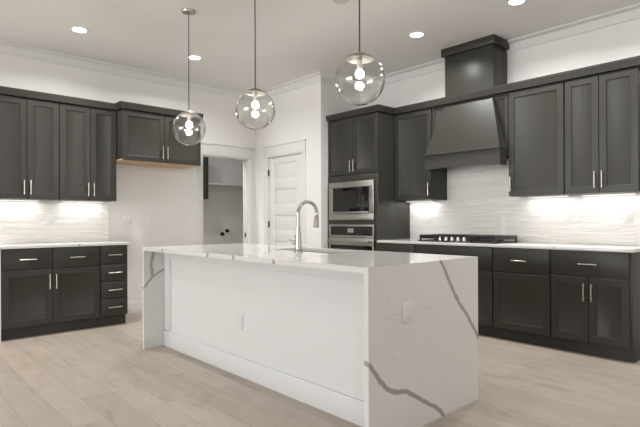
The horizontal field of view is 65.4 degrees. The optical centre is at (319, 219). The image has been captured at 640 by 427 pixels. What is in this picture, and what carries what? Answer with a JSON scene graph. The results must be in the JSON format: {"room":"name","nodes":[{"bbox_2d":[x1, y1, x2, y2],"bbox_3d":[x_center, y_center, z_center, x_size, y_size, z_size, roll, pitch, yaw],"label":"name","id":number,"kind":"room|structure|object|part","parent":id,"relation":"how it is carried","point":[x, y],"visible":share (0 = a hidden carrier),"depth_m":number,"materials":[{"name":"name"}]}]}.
{"room":"kitchen","nodes":[
{"label":"kitchen","id":0,"kind":"room"},
{"bbox_2d":[0,53,255,301],"bbox_3d":[-5.099,-0.354,3.782,14.600,3.054,0.095,0,0,-43],"label":"wall","id":1,"kind":"structure","parent":0,"point":[170,195],"depth_m":6.38,"materials":[{"name":"white paint"}]},
{"bbox_2d":[0,94,58,200],"bbox_3d":[-3.138,-0.745,5.276,0.620,1.052,0.351,0,0,-43],"label":"upper cabinet","id":2,"kind":"object","parent":1,"relation":"attached to","point":[29,128],"visible":1,"depth_m":5.18,"materials":[{"name":"grey paint"}]},
{"bbox_3d":[-3.163,-0.740,5.076,0.304,1.036,0.019,0,0,-43],"label":"door","id":3,"kind":"part","parent":2,"relation":"part of","materials":[{"name":"grey paint"}]},
{"bbox_2d":[0,199,39,200],"bbox_3d":[-3.240,-0.212,5.306,0.460,0.013,0.040,0,0,-43],"label":"light","id":4,"kind":"object","parent":2,"relation":"attached to","point":[0,199],"visible":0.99,"depth_m":5.28,"materials":[{"name":"white plastic"}]},
{"bbox_3d":[-2.936,-0.741,5.284,0.301,1.036,0.019,0,0,-43],"label":"door","id":5,"kind":"part","parent":2,"relation":"part of","materials":[{"name":"grey paint"}]},
{"bbox_2d":[0,86,203,119],"bbox_3d":[-2.384,-1.310,5.654,2.247,0.071,0.225,0,0,-43],"label":"crown molding","id":6,"kind":"structure","parent":2,"relation":"attached to","point":[10,91],"depth_m":5.57,"materials":[{"name":"grey paint"}]},
{"bbox_2d":[0,200,108,243],"bbox_3d":[-3.147,0.016,5.498,1.593,0.468,0.010,0,0,-43],"label":"tile backsplash","id":7,"kind":"structure","parent":1,"relation":"attached to","point":[20,221],"depth_m":5.63,"materials":[{"name":"white tile"}]},
{"bbox_2d":[46,214,52,224],"bbox_3d":[-3.031,-0.005,5.591,0.072,0.115,0.008,0,0,-43],"label":"wall outlet","id":8,"kind":"object","parent":7,"relation":"attached to","point":[49,217],"visible":1,"depth_m":5.58,"materials":[{"name":"white plastic"}]},
{"bbox_2d":[52,103,116,201],"bbox_3d":[-2.683,-0.747,5.694,0.614,1.052,0.351,0,0,-43],"label":"upper cabinet","id":9,"kind":"object","parent":1,"relation":"attached to","point":[87,135],"visible":0.94,"depth_m":5.57,"materials":[{"name":"grey paint"}]},
{"bbox_3d":[-2.702,-0.742,5.499,0.313,1.036,0.019,0,0,-43],"label":"door","id":10,"kind":"part","parent":9,"relation":"part of","materials":[{"name":"grey paint"}]},
{"bbox_2d":[61,200,103,202],"bbox_3d":[-2.739,-0.214,5.766,0.460,0.013,0.040,0,0,-43],"label":"light","id":11,"kind":"object","parent":9,"relation":"attached to","point":[62,200],"visible":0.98,"depth_m":5.74,"materials":[{"name":"white plastic"}]},
{"bbox_3d":[-2.478,-0.742,5.704,0.283,1.036,0.019,0,0,-43],"label":"door","id":12,"kind":"part","parent":9,"relation":"part of","materials":[{"name":"grey paint"}]},
{"bbox_2d":[122,215,131,224],"bbox_3d":[-2.396,0.000,6.189,0.115,0.115,0.008,0,0,-43],"label":"wall switch","id":13,"kind":"object","parent":1,"relation":"attached to","point":[126,219],"visible":1,"depth_m":6.19,"materials":[{"name":"white plastic"}]},
{"bbox_2d":[127,301,142,313],"bbox_3d":[-2.113,1.092,6.441,1.187,0.139,0.014,0,0,-43],"label":"baseboard","id":14,"kind":"structure","parent":1,"relation":"attached to","point":[137,306],"depth_m":6.25,"materials":[{"name":"white paint"}]},
{"bbox_2d":[116,109,200,168],"bbox_3d":[-2.033,-0.982,6.178,0.995,0.588,0.516,0,0,-43],"label":"upper cabinet","id":15,"kind":"object","parent":1,"relation":"attached to","point":[142,138],"visible":0.91,"depth_m":5.98,"materials":[{"name":"grey paint"}]},
{"bbox_3d":[-2.069,-0.976,5.856,0.496,0.572,0.019,0,0,-43],"label":"door","id":16,"kind":"part","parent":15,"relation":"part of","materials":[{"name":"grey paint"}]},
{"bbox_3d":[-1.704,-0.977,6.191,0.484,0.572,0.019,0,0,-43],"label":"door","id":17,"kind":"part","parent":15,"relation":"part of","materials":[{"name":"grey paint"}]},
{"bbox_2d":[198,142,254,244],"bbox_3d":[-1.365,0.039,7.185,0.947,2.240,0.133,0,0,-43],"label":"trim","id":18,"kind":"structure","parent":1,"relation":"attached to","point":[212,150],"depth_m":7.33,"materials":[{"name":"white paint"}]},
{"bbox_2d":[0,3,639,100],"bbox_3d":[-1.794,-1.837,-0.563,13.606,0.112,10.785,0,0,-43],"label":"trim","id":19,"kind":"structure","parent":1,"relation":"attached to","point":[632,12],"depth_m":5.98,"materials":[{"name":"white paint"}]},
{"bbox_2d":[203,157,242,244],"bbox_3d":[-1.591,-0.367,8.095,3.600,3.054,1.520,0,0,-43],"label":"wall","id":20,"kind":"structure","parent":0,"point":[221,211],"depth_m":8.87,"materials":[{"name":"white paint"}]},
{"bbox_2d":[203,157,207,198],"bbox_3d":[-2.299,-0.740,8.125,0.900,0.780,0.317,0,0,-43],"label":"laundry cabinet","id":21,"kind":"object","parent":20,"relation":"attached to","point":[205,159],"visible":0.1,"depth_m":8.27,"materials":[{"name":"grey paint"}]},
{"bbox_2d":[208,183,242,193],"bbox_3d":[-1.355,-0.554,8.983,1.630,0.135,0.329,0,0,-43],"label":"shelf","id":22,"kind":"object","parent":20,"relation":"attached to","point":[212,187],"visible":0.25,"depth_m":8.81,"materials":[{"name":"white paint"}]},
{"bbox_2d":[256,82,359,247],"bbox_3d":[-0.168,-0.373,7.257,0.836,3.054,1.450,0,0,-43],"label":"wall","id":23,"kind":"structure","parent":0,"point":[300,113],"depth_m":6.65,"materials":[{"name":"white paint"}]},
{"bbox_2d":[268,154,300,245],"bbox_3d":[-0.508,0.127,6.999,0.102,2.034,0.750,0,0,-43],"label":"door","id":24,"kind":"structure","parent":23,"relation":"in","point":[284,173],"depth_m":7.03,"materials":[{"name":"white paint"}]},
{"bbox_2d":[262,139,306,246],"bbox_3d":[-0.474,0.038,7.018,0.131,2.234,0.950,0,0,-43],"label":"trim","id":25,"kind":"structure","parent":23,"relation":"attached to","point":[297,147],"depth_m":6.96,"materials":[{"name":"white paint"}]},
{"bbox_2d":[0,312,639,426],"bbox_3d":[-2.130,1.202,0.552,14.800,0.080,13.100,0,0,-43],"label":"floor","id":26,"kind":"structure","parent":0,"point":[103,376],"depth_m":3.39,"materials":[{"name":"brown wood"}]},
{"bbox_2d":[0,246,99,341],"bbox_3d":[-2.915,0.722,5.265,0.946,0.885,0.665,0,0,-43],"label":"base cabinet","id":27,"kind":"object","parent":26,"relation":"on","point":[44,291],"depth_m":5.03,"materials":[{"name":"grey paint"}]},
{"bbox_3d":[-3.265,0.724,4.968,0.031,0.884,0.630,0,0,-43],"label":"end panel","id":28,"kind":"part","parent":27,"relation":"part of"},
{"bbox_3d":[-2.880,0.388,4.907,0.438,0.205,0.019,0,0,-43],"label":"drawer","id":29,"kind":"part","parent":27,"relation":"part of","materials":[{"name":"grey paint"}]},
{"bbox_3d":[-2.879,0.772,4.907,0.438,0.545,0.019,0,0,-43],"label":"door","id":30,"kind":"part","parent":27,"relation":"part of","materials":[{"name":"grey paint"}]},
{"bbox_2d":[0,241,129,248],"bbox_3d":[-2.929,0.264,5.267,1.603,0.029,0.644,0,0,-43],"label":"countertop","id":31,"kind":"structure","parent":27,"relation":"on","point":[77,243],"depth_m":5.24,"materials":[{"name":"white stone"}]},
{"bbox_3d":[-2.546,0.386,5.214,0.458,0.205,0.019,0,0,-43],"label":"drawer","id":32,"kind":"part","parent":27,"relation":"part of","materials":[{"name":"grey paint"}]},
{"bbox_3d":[-2.545,0.770,5.214,0.458,0.545,0.019,0,0,-43],"label":"door","id":33,"kind":"part","parent":27,"relation":"part of","materials":[{"name":"grey paint"}]},
{"bbox_2d":[98,245,127,326],"bbox_3d":[-2.455,0.721,5.686,0.296,0.885,0.663,0,0,-43],"label":"base cabinet","id":34,"kind":"object","parent":26,"relation":"on","point":[113,258],"visible":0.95,"depth_m":5.47,"materials":[{"name":"grey paint"}]},
{"bbox_3d":[-2.261,0.575,5.475,0.284,0.177,0.019,0,0,-43],"label":"drawer","id":35,"kind":"part","parent":34,"relation":"part of","materials":[{"name":"grey paint"}]},
{"bbox_3d":[-2.262,0.380,5.475,0.284,0.195,0.019,0,0,-43],"label":"drawer","id":36,"kind":"part","parent":34,"relation":"part of","materials":[{"name":"grey paint"}]},
{"bbox_3d":[-2.260,0.951,5.475,0.284,0.181,0.019,0,0,-43],"label":"drawer","id":37,"kind":"part","parent":34,"relation":"part of","materials":[{"name":"grey paint"}]},
{"bbox_3d":[-2.260,0.762,5.475,0.284,0.179,0.019,0,0,-43],"label":"drawer","id":38,"kind":"part","parent":34,"relation":"part of","materials":[{"name":"grey paint"}]},
{"bbox_2d":[142,243,477,426],"bbox_3d":[-0.294,0.697,3.843,1.047,0.915,2.727,0,0,-43],"label":"kitchen island","id":39,"kind":"object","parent":26,"relation":"on","point":[327,332],"visible":0.96,"depth_m":3.07,"materials":[{"name":"white stone"}]},
{"bbox_2d":[237,313,242,329],"bbox_3d":[-0.592,0.751,3.688,0.008,0.115,0.072,0,0,-43],"label":"wall outlet","id":40,"kind":"object","parent":39,"relation":"attached to","point":[239,316],"visible":1,"depth_m":3.68,"materials":[{"name":"white paint"}]},
{"bbox_3d":[-0.529,0.714,3.628,0.033,0.884,2.665,0,0,-43],"label":"panel","id":41,"kind":"part","parent":39,"relation":"part of","materials":[{"name":"white paint"}]},
{"bbox_2d":[289,200,318,252],"bbox_3d":[-0.115,0.044,3.765,0.235,0.390,0.108,0,0,-43],"label":"kitchen faucet","id":42,"kind":"object","parent":39,"relation":"on","point":[298,245],"visible":1,"depth_m":3.69,"materials":[{"name":"silver metal"}]},
{"bbox_3d":[-0.093,-0.049,3.755,0.209,0.205,0.026,0,0,-43],"label":"spout","id":43,"kind":"part","parent":42,"relation":"part of","materials":[{"name":"silver metal"}]},
{"bbox_2d":[403,301,410,323],"bbox_3d":[0.471,0.497,2.689,0.072,0.115,0.008,0,0,-43],"label":"wall outlet","id":44,"kind":"object","parent":39,"relation":"attached to","point":[406,305],"visible":1,"depth_m":2.68,"materials":[{"name":"white plastic"}]},
{"bbox_2d":[328,112,409,250],"bbox_3d":[0.612,-0.067,6.402,0.650,2.437,0.858,0,0,-43],"label":"oven tower","id":45,"kind":"object","parent":26,"relation":"on","point":[362,147],"visible":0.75,"depth_m":6.09,"materials":[{"name":"grey paint"}]},
{"bbox_3d":[0.263,-0.920,6.364,0.019,0.701,0.441,0,0,-43],"label":"door","id":46,"kind":"part","parent":45,"relation":"part of","materials":[{"name":"grey paint"}]},
{"bbox_2d":[327,224,374,250],"bbox_3d":[0.536,0.392,6.342,0.553,0.672,0.767,0,0,-43],"label":"wall oven","id":47,"kind":"object","parent":45,"relation":"in","point":[354,237],"visible":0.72,"depth_m":6.17,"materials":[{"name":"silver metal"}]},
{"bbox_3d":[0.354,0.264,6.175,0.060,0.028,0.707,0,0,-43],"label":"handle","id":48,"kind":"part","parent":47,"relation":"part of","materials":[{"name":"silver metal"}]},
{"bbox_3d":[0.389,0.496,6.206,0.023,0.364,0.714,0,0,-43],"label":"glass","id":49,"kind":"part","parent":47,"relation":"part of","materials":[{"name":"black glass"}]},
{"bbox_3d":[0.390,0.136,6.208,0.018,0.112,0.722,0,0,-43],"label":"glass","id":50,"kind":"part","parent":47,"relation":"part of","materials":[{"name":"black glass"}]},
{"bbox_3d":[0.388,0.475,6.205,0.028,0.508,0.767,0,0,-43],"label":"door","id":51,"kind":"part","parent":47,"relation":"part of","materials":[{"name":"silver metal"}]},
{"bbox_3d":[0.391,0.136,6.209,0.032,0.157,0.767,0,0,-43],"label":"control panel","id":52,"kind":"part","parent":47,"relation":"part of","materials":[{"name":"black glass"}]},
{"bbox_2d":[329,180,374,219],"bbox_3d":[0.535,-0.240,6.343,0.449,0.478,0.767,0,0,-43],"label":"microwave","id":53,"kind":"object","parent":45,"relation":"in","point":[353,200],"visible":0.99,"depth_m":6.18,"materials":[{"name":"silver metal"}]},
{"bbox_3d":[0.338,-0.243,6.265,0.016,0.328,0.476,0,0,-43],"label":"door","id":54,"kind":"part","parent":53,"relation":"part of","materials":[{"name":"black glass"}]},
{"bbox_3d":[0.376,-0.094,6.199,0.018,0.022,0.615,0,0,-43],"label":"handle","id":55,"kind":"part","parent":53,"relation":"part of","materials":[{"name":"silver metal"}]},
{"bbox_3d":[0.549,-0.244,6.034,0.016,0.328,0.149,0,0,-43],"label":"control panel","id":56,"kind":"part","parent":53,"relation":"part of","materials":[{"name":"black glass"}]},
{"bbox_3d":[0.553,-0.922,6.048,0.019,0.701,0.407,0,0,-43],"label":"door","id":57,"kind":"part","parent":45,"relation":"part of","materials":[{"name":"grey paint"}]},
{"bbox_2d":[378,243,415,252],"bbox_3d":[1.082,0.707,5.883,0.663,0.885,0.530,0,0,-43],"label":"base cabinet","id":58,"kind":"object","parent":26,"relation":"on","point":[389,247],"visible":0.11,"depth_m":5.67,"materials":[{"name":"grey paint"}]},
{"bbox_2d":[377,239,639,252],"bbox_3d":[1.803,0.246,5.111,0.644,0.029,2.652,0,0,-43],"label":"countertop","id":59,"kind":"structure","parent":58,"relation":"on","point":[528,245],"depth_m":4.62,"materials":[{"name":"white stone"}]},
{"bbox_2d":[418,234,517,243],"bbox_3d":[1.569,0.196,5.333,0.490,0.072,0.912,0,0,-43],"label":"gas cooktop","id":60,"kind":"object","parent":59,"relation":"in","point":[458,238],"visible":1,"depth_m":5.15,"materials":[{"name":"black metal"}]},
{"bbox_2d":[415,244,496,337],"bbox_3d":[1.573,0.705,5.348,0.663,0.885,0.918,0,0,-43],"label":"base cabinet","id":61,"kind":"object","parent":26,"relation":"on","point":[486,327],"visible":0.28,"depth_m":4.90,"materials":[{"name":"grey paint"}]},
{"bbox_3d":[1.360,0.376,5.154,0.019,0.215,0.906,0,0,-43],"label":"drawer","id":62,"kind":"part","parent":61,"relation":"part of","materials":[{"name":"grey paint"}]},
{"bbox_3d":[1.516,0.760,4.986,0.019,0.535,0.450,0,0,-43],"label":"door","id":63,"kind":"part","parent":61,"relation":"part of","materials":[{"name":"grey paint"}]},
{"bbox_2d":[493,247,553,347],"bbox_3d":[2.070,0.703,4.806,0.663,0.885,0.546,0,0,-43],"label":"base cabinet","id":64,"kind":"object","parent":26,"relation":"on","point":[521,276],"visible":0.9,"depth_m":4.60,"materials":[{"name":"grey paint"}]},
{"bbox_3d":[1.857,0.378,4.612,0.019,0.222,0.534,0,0,-43],"label":"drawer","id":65,"kind":"part","parent":64,"relation":"part of","materials":[{"name":"grey paint"}]},
{"bbox_3d":[1.859,0.762,4.612,0.019,0.527,0.534,0,0,-43],"label":"door","id":66,"kind":"part","parent":64,"relation":"part of","materials":[{"name":"grey paint"}]},
{"bbox_2d":[551,250,639,362],"bbox_3d":[2.470,0.701,4.369,0.663,0.885,0.633,0,0,-43],"label":"base cabinet","id":67,"kind":"object","parent":26,"relation":"on","point":[595,295],"visible":0.97,"depth_m":4.13,"materials":[{"name":"grey paint"}]},
{"bbox_3d":[2.151,0.754,4.293,0.019,0.541,0.302,0,0,-43],"label":"door","id":68,"kind":"part","parent":67,"relation":"part of","materials":[{"name":"grey paint"}]},
{"bbox_3d":[2.214,0.606,4.184,0.035,0.150,0.011,0,0,-43],"label":"handle","id":69,"kind":"part","parent":67,"relation":"part of","materials":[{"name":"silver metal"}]},
{"bbox_3d":[2.253,0.370,4.180,0.019,0.209,0.609,0,0,-43],"label":"drawer","id":70,"kind":"part","parent":67,"relation":"part of","materials":[{"name":"grey paint"}]},
{"bbox_3d":[2.255,0.606,4.139,0.035,0.150,0.011,0,0,-43],"label":"handle","id":71,"kind":"part","parent":67,"relation":"part of","materials":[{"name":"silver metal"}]},
{"bbox_3d":[2.359,0.753,4.067,0.019,0.541,0.302,0,0,-43],"label":"door","id":72,"kind":"part","parent":67,"relation":"part of","materials":[{"name":"grey paint"}]},
{"bbox_2d":[0,0,639,90],"bbox_3d":[-2.142,-1.942,0.552,14.800,0.100,13.100,0,0,-43],"label":"ceiling","id":73,"kind":"structure","parent":0,"point":[295,39],"depth_m":4.98,"materials":[{"name":"white paint"}]},
{"bbox_2d":[70,26,88,32],"bbox_3d":[-2.388,-1.887,4.947,0.170,0.006,0.170,0,0,-43],"label":"recessed light","id":74,"kind":"object","parent":73,"relation":"in","point":[77,29],"visible":1,"depth_m":4.93,"materials":[{"name":"white paint"}]},
{"bbox_2d":[172,8,205,145],"bbox_3d":[-1.189,-1.286,4.516,0.300,1.218,0.300,0,0,-43],"label":"pendant light","id":75,"kind":"object","parent":73,"relation":"hanging from","point":[186,11],"visible":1,"depth_m":4.51,"materials":[{"name":"clear glass"}]},
{"bbox_3d":[-1.189,-1.431,4.516,0.008,0.889,0.008,0,0,-43],"label":"cord","id":76,"kind":"part","parent":75,"relation":"part of","materials":[{"name":"grey plastic"}]},
{"bbox_2d":[187,113,190,121],"bbox_3d":[-1.187,-0.932,4.516,0.036,0.090,0.036,0,0,-43],"label":"socket","id":77,"kind":"object","parent":75,"relation":"attached to","point":[188,114],"depth_m":4.50,"materials":[{"name":"grey metal"}]},
{"bbox_3d":[-1.187,-0.822,4.516,0.300,0.291,0.300,0,0,-43],"label":"globe","id":78,"kind":"part","parent":75,"relation":"part of","materials":[{"name":"clear glass"}]},
{"bbox_2d":[187,55,201,59],"bbox_3d":[-1.463,-1.891,5.808,0.170,0.006,0.170,0,0,-43],"label":"recessed light","id":79,"kind":"object","parent":73,"relation":"in","point":[192,57],"visible":0.92,"depth_m":5.80,"materials":[{"name":"white"}]},
{"bbox_2d":[235,0,274,129],"bbox_3d":[-0.488,-1.289,3.752,0.300,1.218,0.300,0,0,-43],"label":"pendant light","id":80,"kind":"object","parent":73,"relation":"hanging from","point":[255,92],"visible":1,"depth_m":3.75,"materials":[{"name":"clear glass"}]},
{"bbox_3d":[-0.487,-0.825,3.752,0.300,0.291,0.300,0,0,-43],"label":"globe","id":81,"kind":"part","parent":80,"relation":"part of","materials":[{"name":"clear glass"}]},
{"bbox_3d":[-0.489,-1.434,3.752,0.008,0.889,0.008,0,0,-43],"label":"cord","id":82,"kind":"part","parent":80,"relation":"part of","materials":[{"name":"grey plastic"}]},
{"bbox_2d":[253,91,257,101],"bbox_3d":[-0.487,-0.935,3.752,0.036,0.090,0.036,0,0,-43],"label":"socket","id":83,"kind":"object","parent":80,"relation":"attached to","point":[255,93],"depth_m":3.74,"materials":[{"name":"grey metal"}]},
{"bbox_3d":[-0.487,-0.865,3.752,0.049,0.047,0.049,0,0,-43],"label":"bulb","id":84,"kind":"part","parent":80,"relation":"part of","materials":[{"name":"white glass"}]},
{"bbox_2d":[333,0,348,4],"bbox_3d":[0.177,-1.883,4.267,0.140,0.035,0.140,0,0,-43],"label":"smoke detector","id":85,"kind":"object","parent":73,"relation":"attached to","point":[339,2],"visible":1,"depth_m":4.27,"materials":[{"name":"grey plastic"}]},
{"bbox_2d":[335,0,384,105],"bbox_3d":[0.235,-1.291,2.964,0.300,1.218,0.300,0,0,-43],"label":"pendant light","id":86,"kind":"object","parent":73,"relation":"hanging from","point":[359,58],"visible":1,"depth_m":2.96,"materials":[{"name":"clear glass"}]},
{"bbox_3d":[0.234,-1.437,2.964,0.008,0.889,0.008,0,0,-43],"label":"cord","id":87,"kind":"part","parent":86,"relation":"part of","materials":[{"name":"grey plastic"}]},
{"bbox_2d":[357,55,362,69],"bbox_3d":[0.236,-0.937,2.964,0.036,0.090,0.036,0,0,-43],"label":"socket","id":88,"kind":"object","parent":86,"relation":"attached to","point":[359,57],"depth_m":2.95,"materials":[{"name":"grey metal"}]},
{"bbox_3d":[0.236,-0.828,2.964,0.300,0.291,0.300,0,0,-43],"label":"globe","id":89,"kind":"part","parent":86,"relation":"part of","materials":[{"name":"clear glass"}]},
{"bbox_3d":[0.236,-0.868,2.964,0.049,0.047,0.049,0,0,-43],"label":"bulb","id":90,"kind":"part","parent":86,"relation":"part of","materials":[{"name":"white glass"}]},
{"bbox_2d":[408,32,424,37],"bbox_3d":[0.993,-1.901,5.116,0.170,0.006,0.170,0,0,-43],"label":"recessed light","id":91,"kind":"object","parent":73,"relation":"in","point":[413,34],"visible":1,"depth_m":5.10,"materials":[{"name":"white"}]},
{"bbox_2d":[506,0,526,5],"bbox_3d":[1.712,-1.903,4.339,0.170,0.006,0.170,0,0,-43],"label":"recessed light","id":92,"kind":"object","parent":73,"relation":"in","point":[509,2],"visible":1,"depth_m":4.36,"materials":[{"name":"white"}]},
{"bbox_2d":[326,55,639,121],"bbox_3d":[1.468,-1.325,5.381,3.562,0.071,0.363,0,0,41],"label":"crown molding","id":93,"kind":"structure","parent":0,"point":[634,61],"depth_m":5.03,"materials":[{"name":"grey paint"}]},
{"bbox_2d":[360,18,639,244],"bbox_3d":[3.750,-0.388,3.533,0.095,3.054,9.335,0,0,-43],"label":"wall","id":94,"kind":"structure","parent":0,"point":[619,41],"depth_m":5.09,"materials":[{"name":"white paint"}]},
{"bbox_2d":[395,108,446,200],"bbox_3d":[1.194,-0.762,5.985,0.351,1.052,0.540,0,0,-43],"label":"upper cabinet","id":95,"kind":"object","parent":94,"relation":"attached to","point":[414,129],"visible":0.91,"depth_m":5.88,"materials":[{"name":"grey paint"}]},
{"bbox_2d":[406,200,434,201],"bbox_3d":[1.217,-0.229,6.077,0.040,0.013,0.400,0,0,-43],"label":"light","id":96,"kind":"object","parent":95,"relation":"attached to","point":[423,200],"visible":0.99,"depth_m":6.03,"materials":[{"name":"white plastic"}]},
{"bbox_2d":[423,34,508,171],"bbox_3d":[1.639,-1.229,5.409,0.472,1.353,0.915,0,0,-43],"label":"range hood","id":97,"kind":"object","parent":94,"relation":"attached to","point":[473,131],"visible":0.99,"depth_m":5.27,"materials":[{"name":"grey paint"}]},
{"bbox_3d":[1.711,-0.988,5.471,0.283,0.670,0.909,0,0,-43],"label":"casing","id":98,"kind":"part","parent":97,"relation":"part of","materials":[{"name":"grey paint"}]},
{"bbox_3d":[1.600,-0.965,5.369,0.019,0.625,0.903,0,0,-43],"label":"panel","id":99,"kind":"part","parent":97,"relation":"part of","materials":[{"name":"grey paint"}]},
{"bbox_2d":[410,168,639,245],"bbox_3d":[2.029,-0.162,5.331,0.010,0.784,2.633,0,0,-43],"label":"tile backsplash","id":100,"kind":"structure","parent":94,"relation":"attached to","point":[477,202],"depth_m":5.25,"materials":[{"name":"white tile"}]},
{"bbox_2d":[427,214,431,222],"bbox_3d":[1.334,-0.017,6.075,0.008,0.115,0.072,0,0,-43],"label":"wall outlet","id":101,"kind":"object","parent":100,"relation":"attached to","point":[429,216],"visible":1,"depth_m":6.07,"materials":[{"name":"white plastic"}]},
{"bbox_2d":[564,211,571,222],"bbox_3d":[2.429,-0.031,4.881,0.008,0.115,0.072,0,0,-43],"label":"wall outlet","id":102,"kind":"object","parent":100,"relation":"attached to","point":[567,214],"visible":1,"depth_m":4.88,"materials":[{"name":"white plastic"}]},
{"bbox_2d":[624,210,632,222],"bbox_3d":[2.784,-0.032,4.494,0.008,0.115,0.072,0,0,-43],"label":"wall outlet","id":103,"kind":"object","parent":100,"relation":"attached to","point":[628,214],"visible":1,"depth_m":4.49,"materials":[{"name":"white plastic"}]},
{"bbox_2d":[508,81,569,196],"bbox_3d":[2.180,-0.766,4.910,0.351,1.052,0.542,0,0,-43],"label":"upper cabinet","id":104,"kind":"object","parent":94,"relation":"attached to","point":[536,114],"visible":0.94,"depth_m":4.80,"materials":[{"name":"grey paint"}]},
{"bbox_3d":[1.904,-0.359,4.979,0.035,0.150,0.011,0,0,-43],"label":"handle","id":105,"kind":"part","parent":104,"relation":"part of","materials":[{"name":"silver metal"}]},
{"bbox_2d":[527,195,568,197],"bbox_3d":[2.266,-0.233,4.956,0.040,0.013,0.400,0,0,-43],"label":"light","id":106,"kind":"object","parent":104,"relation":"attached to","point":[556,195],"visible":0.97,"depth_m":4.93,"materials":[{"name":"white plastic"}]},
{"bbox_2d":[565,66,639,194],"bbox_3d":[2.572,-0.767,4.483,0.351,1.052,0.611,0,0,-43],"label":"upper cabinet","id":107,"kind":"object","parent":94,"relation":"attached to","point":[602,111],"visible":0.99,"depth_m":4.37,"materials":[{"name":"grey paint"}]},
{"bbox_3d":[2.369,-0.761,4.510,0.019,1.036,0.286,0,0,-43],"label":"door","id":108,"kind":"part","parent":107,"relation":"part of","materials":[{"name":"grey paint"}]},
{"bbox_3d":[2.429,-0.361,4.407,0.035,0.150,0.011,0,0,-43],"label":"handle","id":109,"kind":"part","parent":107,"relation":"part of","materials":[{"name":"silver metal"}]},
{"bbox_2d":[580,193,636,195],"bbox_3d":[2.631,-0.235,4.558,0.040,0.013,0.460,0,0,-43],"label":"light","id":110,"kind":"object","parent":107,"relation":"attached to","point":[609,193],"visible":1,"depth_m":4.53,"materials":[{"name":"white plastic"}]},
{"bbox_3d":[2.572,-0.762,4.290,0.019,1.036,0.303,0,0,-43],"label":"door","id":111,"kind":"part","parent":107,"relation":"part of","materials":[{"name":"grey paint"}]}
]}

